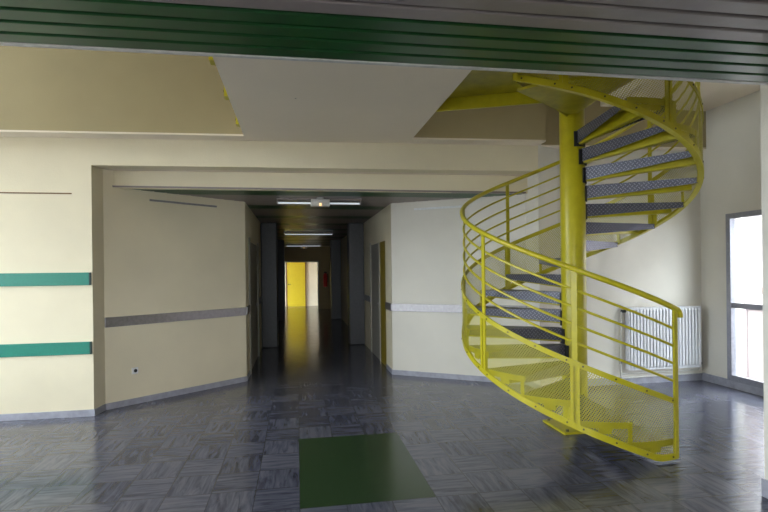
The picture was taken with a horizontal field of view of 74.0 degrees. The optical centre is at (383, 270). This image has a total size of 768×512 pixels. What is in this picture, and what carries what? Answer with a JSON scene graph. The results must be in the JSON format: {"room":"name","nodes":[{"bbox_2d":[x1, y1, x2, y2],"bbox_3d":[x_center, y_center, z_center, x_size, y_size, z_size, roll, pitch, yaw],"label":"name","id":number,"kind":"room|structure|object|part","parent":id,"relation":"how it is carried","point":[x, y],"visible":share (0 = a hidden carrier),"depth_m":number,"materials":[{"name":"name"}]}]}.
{"room":"building lobby","nodes":[
{"label":"building lobby","id":0,"kind":"room"},
{"bbox_2d":[91,165,104,408],"bbox_3d":[-3.402,0.198,6.030,0.090,2.980,0.238,-1,0,-10],"label":"wall","id":1,"kind":"structure","parent":0,"point":[96,173],"depth_m":6.03,"materials":[{"name":"beige paint"}]},
{"bbox_2d":[95,404,105,415],"bbox_3d":[-3.354,1.650,6.033,0.012,0.075,0.243,-1,0,0],"label":"baseboard","id":2,"kind":"structure","parent":1,"relation":"attached to","point":[102,408],"depth_m":6.03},
{"bbox_2d":[103,169,246,403],"bbox_3d":[-2.754,0.155,6.928,1.570,3.050,1.316,-1,0,-10],"label":"wall","id":3,"kind":"structure","parent":0,"point":[160,257],"depth_m":6.79,"materials":[{"name":"beige paint"}]},
{"bbox_2d":[132,367,137,373],"bbox_3d":[-3.134,1.265,6.419,0.014,0.080,0.080,-1,0,40],"label":"power socket","id":4,"kind":"object","parent":3,"relation":"attached to","point":[134,370],"visible":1,"depth_m":6.42,"materials":[{"name":"white plastic"}]},
{"bbox_2d":[105,307,246,327],"bbox_3d":[-2.719,0.625,6.915,0.022,0.120,2.005,-1,0,40],"label":"wall band","id":5,"kind":"object","parent":3,"relation":"attached to","point":[216,313],"visible":1,"depth_m":6.78,"materials":[{"name":"plastic"}]},
{"bbox_2d":[106,376,246,409],"bbox_3d":[-2.710,1.642,6.918,0.014,0.075,2.005,-1,0,40],"label":"baseboard","id":6,"kind":"structure","parent":3,"relation":"attached to","point":[143,399],"depth_m":6.78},
{"bbox_2d":[149,199,216,206],"bbox_3d":[-2.711,-0.908,6.946,0.020,0.025,0.962,-1,0,40],"label":"wall strip","id":7,"kind":"object","parent":3,"relation":"attached to","point":[154,200],"visible":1,"depth_m":6.90,"materials":[{"name":"metal"}]},
{"bbox_2d":[245,203,261,373],"bbox_3d":[-3.431,0.186,14.850,0.250,3.000,14.570,-1,0,-10],"label":"wall","id":8,"kind":"structure","parent":0,"point":[252,224],"depth_m":8.46,"materials":[{"name":"beige paint"}]},
{"bbox_2d":[248,237,259,373],"bbox_3d":[-2.333,0.575,9.087,0.075,2.200,1.820,-1,0,-10],"label":"door","id":9,"kind":"structure","parent":8,"relation":"in","point":[254,343],"depth_m":9.14,"materials":[{"name":"metal"}]},
{"bbox_2d":[260,223,278,347],"bbox_3d":[-2.509,0.326,11.197,0.340,2.700,0.420,-1,0,-10],"label":"pilaster","id":10,"kind":"object","parent":8,"relation":"attached to","point":[269,249],"visible":0.99,"depth_m":10.99,"materials":[{"name":"grey paint"}]},
{"bbox_2d":[277,240,284,320],"bbox_3d":[-3.540,0.337,17.260,0.340,2.700,0.420,-1,0,-10],"label":"pilaster","id":11,"kind":"object","parent":8,"relation":"attached to","point":[280,243],"visible":0.55,"depth_m":17.07,"materials":[{"name":"grey paint"}]},
{"bbox_2d":[0,46,545,139],"bbox_3d":[-2.292,-3.021,6.112,8.800,3.008,0.470,-1,0,-10],"label":"wall","id":12,"kind":"structure","parent":0,"point":[45,89],"depth_m":5.78,"materials":[{"name":"beige paint"}]},
{"bbox_2d":[0,130,545,145],"bbox_3d":[-2.275,-1.569,6.113,8.800,0.143,0.470,-1,0,-10],"label":"ceiling","id":13,"kind":"structure","parent":0,"point":[3,133],"depth_m":6.07,"materials":[{"name":"white paint"}]},
{"bbox_2d":[285,262,317,305],"bbox_3d":[-4.083,0.291,24.030,5.000,2.800,0.150,-1,0,-10],"label":"wall","id":14,"kind":"structure","parent":0,"point":[311,267],"depth_m":24.07,"materials":[{"name":"beige paint"}]},
{"bbox_2d":[286,262,306,306],"bbox_3d":[-4.108,0.612,23.868,0.950,2.160,0.160,-1,0,-10],"label":"door","id":15,"kind":"structure","parent":14,"relation":"in","point":[296,286],"depth_m":23.87,"materials":[{"name":"wood"}]},
{"bbox_2d":[284,247,330,308],"bbox_3d":[-3.404,0.184,22.117,2.640,3.000,0.150,-1,0,-10],"label":"wall","id":16,"kind":"structure","parent":0,"point":[321,254],"depth_m":22.15,"materials":[{"name":"brown paint"}]},
{"bbox_2d":[284,261,318,308],"bbox_3d":[-3.571,0.646,22.088,1.490,2.080,0.190,-1,0,-10],"label":"trim","id":17,"kind":"structure","parent":16,"relation":"attached to","point":[284,261],"depth_m":22.11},
{"bbox_2d":[323,272,327,286],"bbox_3d":[-2.534,0.394,22.060,0.187,0.660,0.168,-1,0,36],"label":"fire extinguisher","id":18,"kind":"object","parent":16,"relation":"attached to","point":[325,274],"visible":1,"depth_m":22.00,"materials":[{"name":"red metal"}]},
{"bbox_2d":[105,169,523,175],"bbox_3d":[-0.708,-1.297,6.639,5.540,0.094,0.116,-1,0,-10],"label":"ceiling","id":19,"kind":"structure","parent":0,"point":[105,169],"depth_m":6.59,"materials":[{"name":"beige paint"}]},
{"bbox_2d":[112,185,525,246],"bbox_3d":[-2.050,-1.061,14.367,5.540,0.057,15.608,-1,0,-10],"label":"ceiling","id":20,"kind":"structure","parent":0,"point":[335,218],"depth_m":8.17,"materials":[{"name":"white paint"}]},
{"bbox_2d":[276,198,316,203],"bbox_3d":[-1.266,-1.000,7.394,0.570,0.079,0.044,-1,0,-10],"label":"ceiling light","id":21,"kind":"object","parent":20,"relation":"attached to","point":[277,199],"depth_m":7.37,"materials":[{"name":"white"}]},
{"bbox_2d":[286,244,320,246],"bbox_3d":[-3.180,-0.980,20.154,1.370,0.084,0.044,-1,0,-10],"label":"ceiling light","id":22,"kind":"object","parent":20,"relation":"attached to","point":[286,244],"visible":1,"depth_m":20.13,"materials":[{"name":"white"}]},
{"bbox_2d":[284,232,332,234],"bbox_3d":[-2.031,-0.992,13.756,1.310,0.084,0.044,-1,0,-10],"label":"ceiling light","id":23,"kind":"object","parent":20,"relation":"attached to","point":[284,232],"visible":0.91,"depth_m":13.74,"materials":[{"name":"white"}]},
{"bbox_2d":[311,197,329,206],"bbox_3d":[-0.914,-0.978,7.307,0.270,0.135,0.110,-1,0,-10],"label":"emergency light","id":24,"kind":"object","parent":20,"relation":"attached to","point":[320,201],"visible":1,"depth_m":7.26,"materials":[{"name":"paint"}]},
{"bbox_2d":[330,199,361,204],"bbox_3d":[-0.561,-1.003,7.514,0.457,0.076,0.044,-1,0,-10],"label":"ceiling light","id":25,"kind":"object","parent":20,"relation":"attached to","point":[359,200],"depth_m":7.51,"materials":[{"name":"white plastic"}]},
{"bbox_2d":[114,171,527,193],"bbox_3d":[-0.703,-1.186,6.739,5.500,0.295,0.080,-1,0,-10],"label":"wall","id":26,"kind":"structure","parent":0,"point":[121,178],"depth_m":6.66,"materials":[{"name":"beige paint"}]},
{"bbox_2d":[213,57,471,138],"bbox_3d":[-0.356,-1.688,4.426,2.020,0.198,3.520,-1,0,-10],"label":"ceiling","id":27,"kind":"structure","parent":0,"point":[275,98],"depth_m":4.70,"materials":[{"name":"white paint"}]},
{"bbox_2d":[209,56,215,64],"bbox_3d":[-1.307,-1.625,3.863,0.045,0.102,0.110,-1,0,-10],"label":"bracket","id":28,"kind":"object","parent":27,"relation":"attached to","point":[211,60],"visible":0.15,"depth_m":3.84,"materials":[{"name":"yellow metal"}]},
{"bbox_2d":[223,87,228,99],"bbox_3d":[-1.443,-1.624,4.662,0.045,0.102,0.110,-1,0,-10],"label":"bracket","id":29,"kind":"object","parent":27,"relation":"attached to","point":[224,90],"visible":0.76,"depth_m":4.61,"materials":[{"name":"yellow metal"}]},
{"bbox_2d":[0,74,705,413],"bbox_3d":[-1.003,-1.440,7.112,11.640,6.200,1.566,-1,0,-10],"label":"wall","id":30,"kind":"structure","parent":0,"point":[40,233],"depth_m":6.15,"materials":[{"name":"beige paint"}]},
{"bbox_2d":[0,192,71,193],"bbox_3d":[-4.409,-0.873,5.734,1.650,0.015,0.008,-1,0,-10],"label":"wall strip","id":31,"kind":"object","parent":30,"relation":"attached to","point":[0,192],"visible":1,"depth_m":5.80,"materials":[{"name":"white paint"}]},
{"bbox_2d":[0,272,90,285],"bbox_3d":[-4.989,0.117,5.625,3.248,0.147,0.024,-1,0,-10],"label":"wall band","id":32,"kind":"object","parent":30,"relation":"attached to","point":[6,279],"visible":1,"depth_m":5.81,"materials":[{"name":"green plastic"}]},
{"bbox_2d":[0,341,91,356],"bbox_3d":[-4.979,0.916,5.625,3.248,0.144,0.024,-1,0,-10],"label":"wall band","id":33,"kind":"object","parent":30,"relation":"attached to","point":[62,348],"visible":1,"depth_m":5.81,"materials":[{"name":"green paint"}]},
{"bbox_2d":[0,409,94,420],"bbox_3d":[-4.960,1.668,5.632,3.272,0.075,0.014,-1,0,-10],"label":"baseboard","id":34,"kind":"structure","parent":30,"relation":"attached to","point":[73,413],"depth_m":5.82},
{"bbox_2d":[527,382,540,388],"bbox_3d":[2.062,1.587,7.035,0.012,0.075,0.396,-1,0,-10],"label":"baseboard","id":35,"kind":"structure","parent":30,"relation":"attached to","point":[527,382],"depth_m":7.02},
{"bbox_2d":[588,373,701,385],"bbox_3d":[3.527,1.558,7.224,2.240,0.100,0.014,-1,0,-10],"label":"baseboard","id":36,"kind":"structure","parent":30,"relation":"attached to","point":[687,377],"depth_m":7.27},
{"bbox_2d":[620,306,704,378],"bbox_3d":[3.954,1.015,7.237,1.342,0.994,0.132,-1,0,-10],"label":"radiator","id":37,"kind":"object","parent":30,"relation":"attached to","point":[689,326],"visible":0.87,"depth_m":7.17,"materials":[{"name":"metal"}]},
{"bbox_3d":[3.951,0.953,7.252,1.140,0.870,0.015,-1,0,-10],"label":"panel","id":38,"kind":"part","parent":37,"relation":"part of","materials":[{"name":"metal"}]},
{"bbox_2d":[341,204,392,368],"bbox_3d":[-0.977,0.158,15.267,0.250,3.000,14.570,-1,0,-10],"label":"wall","id":39,"kind":"structure","parent":0,"point":[377,229],"depth_m":10.07,"materials":[{"name":"beige paint"}]},
{"bbox_2d":[330,240,340,318],"bbox_3d":[-1.667,0.315,17.579,0.340,2.700,0.420,-1,0,-10],"label":"pilaster","id":40,"kind":"object","parent":39,"relation":"attached to","point":[335,245],"visible":1,"depth_m":17.37,"materials":[{"name":"grey paint"}]},
{"bbox_2d":[347,223,364,344],"bbox_3d":[-0.636,0.305,11.516,0.340,2.700,0.420,-1,0,-10],"label":"pilaster","id":41,"kind":"object","parent":39,"relation":"attached to","point":[355,231],"visible":1,"depth_m":11.31,"materials":[{"name":"grey paint"}]},
{"bbox_2d":[364,294,370,301],"bbox_3d":[-0.349,0.592,10.798,0.022,0.120,0.990,-1,0,-10],"label":"wall band","id":42,"kind":"object","parent":39,"relation":"attached to","point":[366,297],"visible":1,"depth_m":10.72,"materials":[{"name":"plastic"}]},
{"bbox_2d":[370,242,380,360],"bbox_3d":[-0.152,0.550,9.787,0.070,2.200,1.150,-1,0,-10],"label":"door","id":43,"kind":"structure","parent":39,"relation":"in","point":[374,249],"depth_m":9.77,"materials":[{"name":"metal"}]},
{"bbox_2d":[380,241,386,365],"bbox_3d":[0.005,0.573,8.936,0.046,2.150,0.620,-1,0,-10],"label":"door","id":44,"kind":"structure","parent":39,"relation":"in","point":[382,244],"depth_m":8.93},
{"bbox_2d":[385,302,391,310],"bbox_3d":[0.073,0.587,8.314,0.022,0.120,0.510,-1,0,-10],"label":"wall band","id":45,"kind":"object","parent":39,"relation":"attached to","point":[388,306],"visible":1,"depth_m":8.25,"materials":[{"name":"plastic"}]},
{"bbox_2d":[386,364,392,373],"bbox_3d":[0.089,1.610,8.320,0.012,0.075,0.520,-1,0,-10],"label":"baseboard","id":46,"kind":"structure","parent":39,"relation":"attached to","point":[388,367],"depth_m":8.28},
{"bbox_2d":[0,306,767,511],"bbox_3d":[-1.817,1.768,11.100,11.900,0.200,29.500,-1,0,-10],"label":"floor","id":47,"kind":"structure","parent":0,"point":[319,423],"depth_m":4.64,"materials":[{"name":"tile"}]},
{"bbox_2d":[436,70,703,460],"bbox_3d":[1.885,-0.715,5.250,2.642,4.681,2.618,-1,0,-10],"label":"spiral staircase","id":48,"kind":"structure","parent":47,"relation":"on","point":[570,97],"depth_m":4.91,"materials":[{"name":"yellow metal"}]},
{"bbox_3d":[0.887,0.521,5.351,0.091,0.851,0.906,-1,0,-2],"label":"perforated panel","id":49,"kind":"part","parent":48,"relation":"part of","materials":[{"name":"yellow metal"}]},
{"bbox_3d":[1.206,0.147,6.182,0.101,0.871,0.953,-1,0,44],"label":"perforated panel","id":50,"kind":"part","parent":48,"relation":"part of","materials":[{"name":"yellow metal"}]},
{"bbox_3d":[1.375,-1.792,4.639,1.458,0.050,1.580,-1,0,-10],"label":"landing plate","id":51,"kind":"part","parent":48,"relation":"part of","materials":[{"name":"yellow metal"}]},
{"bbox_3d":[1.393,0.691,5.462,1.010,0.155,0.102,-1,0,6],"label":"support arm","id":52,"kind":"part","parent":48,"relation":"part of","materials":[{"name":"yellow paint"}]},
{"bbox_3d":[1.415,0.859,5.229,1.010,0.155,0.102,-1,0,-16],"label":"support arm","id":53,"kind":"part","parent":48,"relation":"part of","materials":[{"name":"yellow paint"}]},
{"bbox_3d":[1.468,0.504,5.704,1.010,0.155,0.102,-1,0,29],"label":"support arm","id":54,"kind":"part","parent":48,"relation":"part of","materials":[{"name":"yellow paint"}]},
{"bbox_3d":[1.633,0.316,5.896,0.102,0.155,1.010,-1,0,-37],"label":"support arm","id":55,"kind":"part","parent":48,"relation":"part of","materials":[{"name":"yellow paint"}]},
{"bbox_3d":[1.253,0.873,4.567,0.887,0.843,0.087,-1,0,43],"label":"perforated panel","id":56,"kind":"part","parent":48,"relation":"part of","materials":[{"name":"yellow metal"}]},
{"bbox_3d":[1.520,1.026,5.021,1.010,0.155,0.102,-1,0,-37],"label":"support arm","id":57,"kind":"part","parent":48,"relation":"part of","materials":[{"name":"yellow paint"}]},
{"bbox_3d":[2.011,-0.226,6.527,0.878,0.839,0.085,-1,0,0],"label":"perforated panel","id":58,"kind":"part","parent":48,"relation":"part of","materials":[{"name":"yellow metal"}]},
{"bbox_3d":[1.861,0.127,6.005,0.102,0.155,1.010,-1,0,-14],"label":"support arm","id":59,"kind":"part","parent":48,"relation":"part of","materials":[{"name":"yellow paint"}]},
{"bbox_3d":[1.337,-1.907,4.432,0.427,0.657,0.020,-1,0,34],"label":"perforated panel","id":60,"kind":"part","parent":48,"relation":"part of","materials":[{"name":"yellow metal"}]},
{"bbox_3d":[1.700,1.192,4.862,0.102,0.155,1.010,-1,0,31],"label":"support arm","id":61,"kind":"part","parent":48,"relation":"part of","materials":[{"name":"yellow paint"}]},
{"bbox_3d":[1.981,1.615,5.299,0.480,0.022,0.460,-1,0,-10],"label":"plate","id":62,"kind":"part","parent":48,"relation":"part of","materials":[{"name":"yellow paint"}]},
{"bbox_3d":[1.991,-1.333,5.397,2.369,3.488,2.370,-1,0,-10],"label":"handrail","id":63,"kind":"part","parent":48,"relation":"part of","materials":[{"name":"yellow metal"}]},
{"bbox_3d":[1.632,-1.627,4.731,0.903,0.025,1.054,-1,0,-10],"label":"landing plate","id":64,"kind":"part","parent":48,"relation":"part of","materials":[{"name":"yellow metal"}]},
{"bbox_3d":[2.005,-0.104,5.398,0.280,3.420,0.280,-1,0,-10],"label":"newel post","id":65,"kind":"part","parent":48,"relation":"part of","materials":[{"name":"yellow metal"}]},
{"bbox_3d":[1.931,1.357,4.780,0.102,0.155,1.010,-1,0,8],"label":"support arm","id":66,"kind":"part","parent":48,"relation":"part of","materials":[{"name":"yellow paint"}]},
{"bbox_3d":[2.525,-0.440,5.739,1.010,0.155,0.102,-1,0,-33],"label":"support arm","id":67,"kind":"part","parent":48,"relation":"part of","materials":[{"name":"yellow paint"}]},
{"bbox_3d":[1.958,-1.659,4.268,0.872,0.837,0.084,-1,0,1],"label":"perforated panel","id":68,"kind":"part","parent":48,"relation":"part of","materials":[{"name":"yellow metal"}]},
{"bbox_3d":[2.789,-0.583,6.205,0.878,0.839,0.085,-1,0,44],"label":"perforated panel","id":69,"kind":"part","parent":48,"relation":"part of","materials":[{"name":"yellow metal"}]},
{"bbox_3d":[2.159,-1.368,4.796,0.102,0.155,1.010,-1,0,-16],"label":"support arm","id":70,"kind":"part","parent":48,"relation":"part of","materials":[{"name":"yellow paint"}]},
{"bbox_3d":[2.051,1.175,4.269,0.874,0.761,0.085,-1,0,-2],"label":"perforated panel","id":71,"kind":"part","parent":48,"relation":"part of","materials":[{"name":"yellow metal"}]},
{"bbox_3d":[2.616,-0.628,5.502,1.010,0.155,0.102,-1,0,-10],"label":"support arm","id":72,"kind":"part","parent":48,"relation":"part of","materials":[{"name":"yellow paint"}]},
{"bbox_3d":[2.366,-1.184,4.896,0.102,0.155,1.010,-1,0,-37],"label":"support arm","id":73,"kind":"part","parent":48,"relation":"part of","materials":[{"name":"yellow paint"}]},
{"bbox_3d":[2.610,-0.814,5.275,1.010,0.155,0.102,-1,0,11],"label":"support arm","id":74,"kind":"part","parent":48,"relation":"part of","materials":[{"name":"yellow paint"}]},
{"bbox_3d":[2.523,-0.999,5.063,1.010,0.155,0.102,-1,0,32],"label":"support arm","id":75,"kind":"part","parent":48,"relation":"part of","materials":[{"name":"yellow paint"}]},
{"bbox_3d":[2.172,1.523,4.791,0.102,0.155,1.010,-1,0,-14],"label":"support arm","id":76,"kind":"part","parent":48,"relation":"part of","materials":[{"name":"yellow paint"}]},
{"bbox_3d":[3.121,-0.943,5.410,0.093,0.855,0.916,-1,0,-1],"label":"perforated panel","id":77,"kind":"part","parent":48,"relation":"part of","materials":[{"name":"yellow metal"}]},
{"bbox_3d":[2.772,-1.308,4.590,0.940,0.865,0.098,-1,0,-44],"label":"perforated panel","id":78,"kind":"part","parent":48,"relation":"part of","materials":[{"name":"yellow metal"}]},
{"bbox_2d":[0,0,767,81],"bbox_3d":[0.141,-1.057,-0.334,11.390,0.050,5.845,-1,0,-10],"label":"ceiling","id":79,"kind":"structure","parent":0,"point":[700,39],"depth_m":2.19,"materials":[{"name":"green metal"}]},
{"bbox_2d":[390,194,526,375],"bbox_3d":[1.067,0.111,7.662,1.730,3.050,1.170,-1,0,-10],"label":"wall","id":80,"kind":"structure","parent":0,"point":[427,248],"depth_m":7.75,"materials":[{"name":"white paint"}]},
{"bbox_2d":[414,205,467,209],"bbox_3d":[0.854,-0.947,7.726,0.849,0.030,0.020,-1,0,24],"label":"wall strip","id":81,"kind":"object","parent":80,"relation":"attached to","point":[459,206],"visible":0.78,"depth_m":7.72,"materials":[{"name":"white plastic"}]},
{"bbox_2d":[391,304,526,312],"bbox_3d":[1.070,0.576,7.637,2.072,0.120,0.022,-1,0,24],"label":"wall band","id":82,"kind":"object","parent":80,"relation":"attached to","point":[447,308],"visible":0.64,"depth_m":7.78,"materials":[{"name":"plastic"}]},
{"bbox_2d":[392,370,526,384],"bbox_3d":[1.084,1.598,7.641,2.072,0.075,0.014,-1,0,24],"label":"baseboard","id":83,"kind":"structure","parent":80,"relation":"attached to","point":[394,372],"depth_m":7.71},
{"bbox_2d":[541,145,705,150],"bbox_3d":[3.317,-1.713,7.191,2.590,0.056,0.220,-1,0,-10],"label":"ceiling","id":84,"kind":"structure","parent":0,"point":[550,146],"depth_m":7.20,"materials":[{"name":"white paint"}]},
{"bbox_2d":[600,79,759,110],"bbox_3d":[4.119,-2.319,5.239,1.650,0.100,3.900,-1,0,-10],"label":"ceiling","id":85,"kind":"structure","parent":0,"point":[713,95],"depth_m":6.51,"materials":[{"name":"white paint"}]},
{"bbox_2d":[700,90,760,377],"bbox_3d":[4.998,-1.509,5.792,0.250,6.200,3.540,-1,0,-10],"label":"wall","id":86,"kind":"structure","parent":0,"point":[732,153],"depth_m":7.02,"materials":[{"name":"white paint"}]},
{"bbox_2d":[702,373,763,396],"bbox_3d":[4.859,1.538,6.027,0.014,0.110,2.820,-1,0,-10],"label":"baseboard","id":87,"kind":"structure","parent":86,"relation":"attached to","point":[739,386],"depth_m":6.90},
{"bbox_2d":[725,209,763,388],"bbox_3d":[4.911,0.362,5.805,0.080,2.260,2.360,-1,0,-10],"label":"window","id":88,"kind":"structure","parent":86,"relation":"in","point":[731,303],"depth_m":6.90,"materials":[{"name":"grey metal"}]},
{"bbox_2d":[760,85,767,479],"bbox_3d":[4.081,-1.498,3.684,2.765,6.200,0.390,-1,0,-10],"label":"wall","id":89,"kind":"structure","parent":0,"point":[763,88],"depth_m":3.62,"materials":[{"name":"white paint"}]},
{"bbox_2d":[761,478,767,498],"bbox_3d":[3.985,1.538,3.662,2.530,0.130,0.420,-1,0,-10],"label":"baseboard","id":90,"kind":"structure","parent":89,"relation":"attached to","point":[764,483],"depth_m":3.63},
{"label":"outside","id":91,"kind":"structure","parent":0,"visible":0},
{"bbox_3d":[0.024,2.075,0.000,120.000,0.350,120.000,-1,0,-10],"label":"ground","id":92,"kind":"structure","parent":91,"visible":0},
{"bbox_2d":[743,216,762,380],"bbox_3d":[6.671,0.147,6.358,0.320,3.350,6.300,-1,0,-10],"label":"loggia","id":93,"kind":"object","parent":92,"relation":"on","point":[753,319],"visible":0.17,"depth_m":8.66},
{"bbox_2d":[760,216,761,294],"bbox_3d":[29.872,-4.275,30.446,10.800,11.650,90.000,-1,0,-10],"label":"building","id":94,"kind":"structure","parent":92,"relation":"on","point":[760,216],"depth_m":33.42,"materials":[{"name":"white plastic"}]},
{"bbox_3d":[-0.363,-2.812,2.513,11.390,3.470,0.157,-1,0,-10],"label":"wall","id":95,"kind":"structure","parent":0,"visible":0},
{"bbox_2d":[0,42,767,84],"bbox_3d":[-0.340,-1.055,2.491,11.391,0.064,0.025,-1,0,-9],"label":"trim","id":96,"kind":"structure","parent":95,"relation":"attached to","point":[1,43],"depth_m":2.52,"materials":[{"name":"metal"}]}
]}

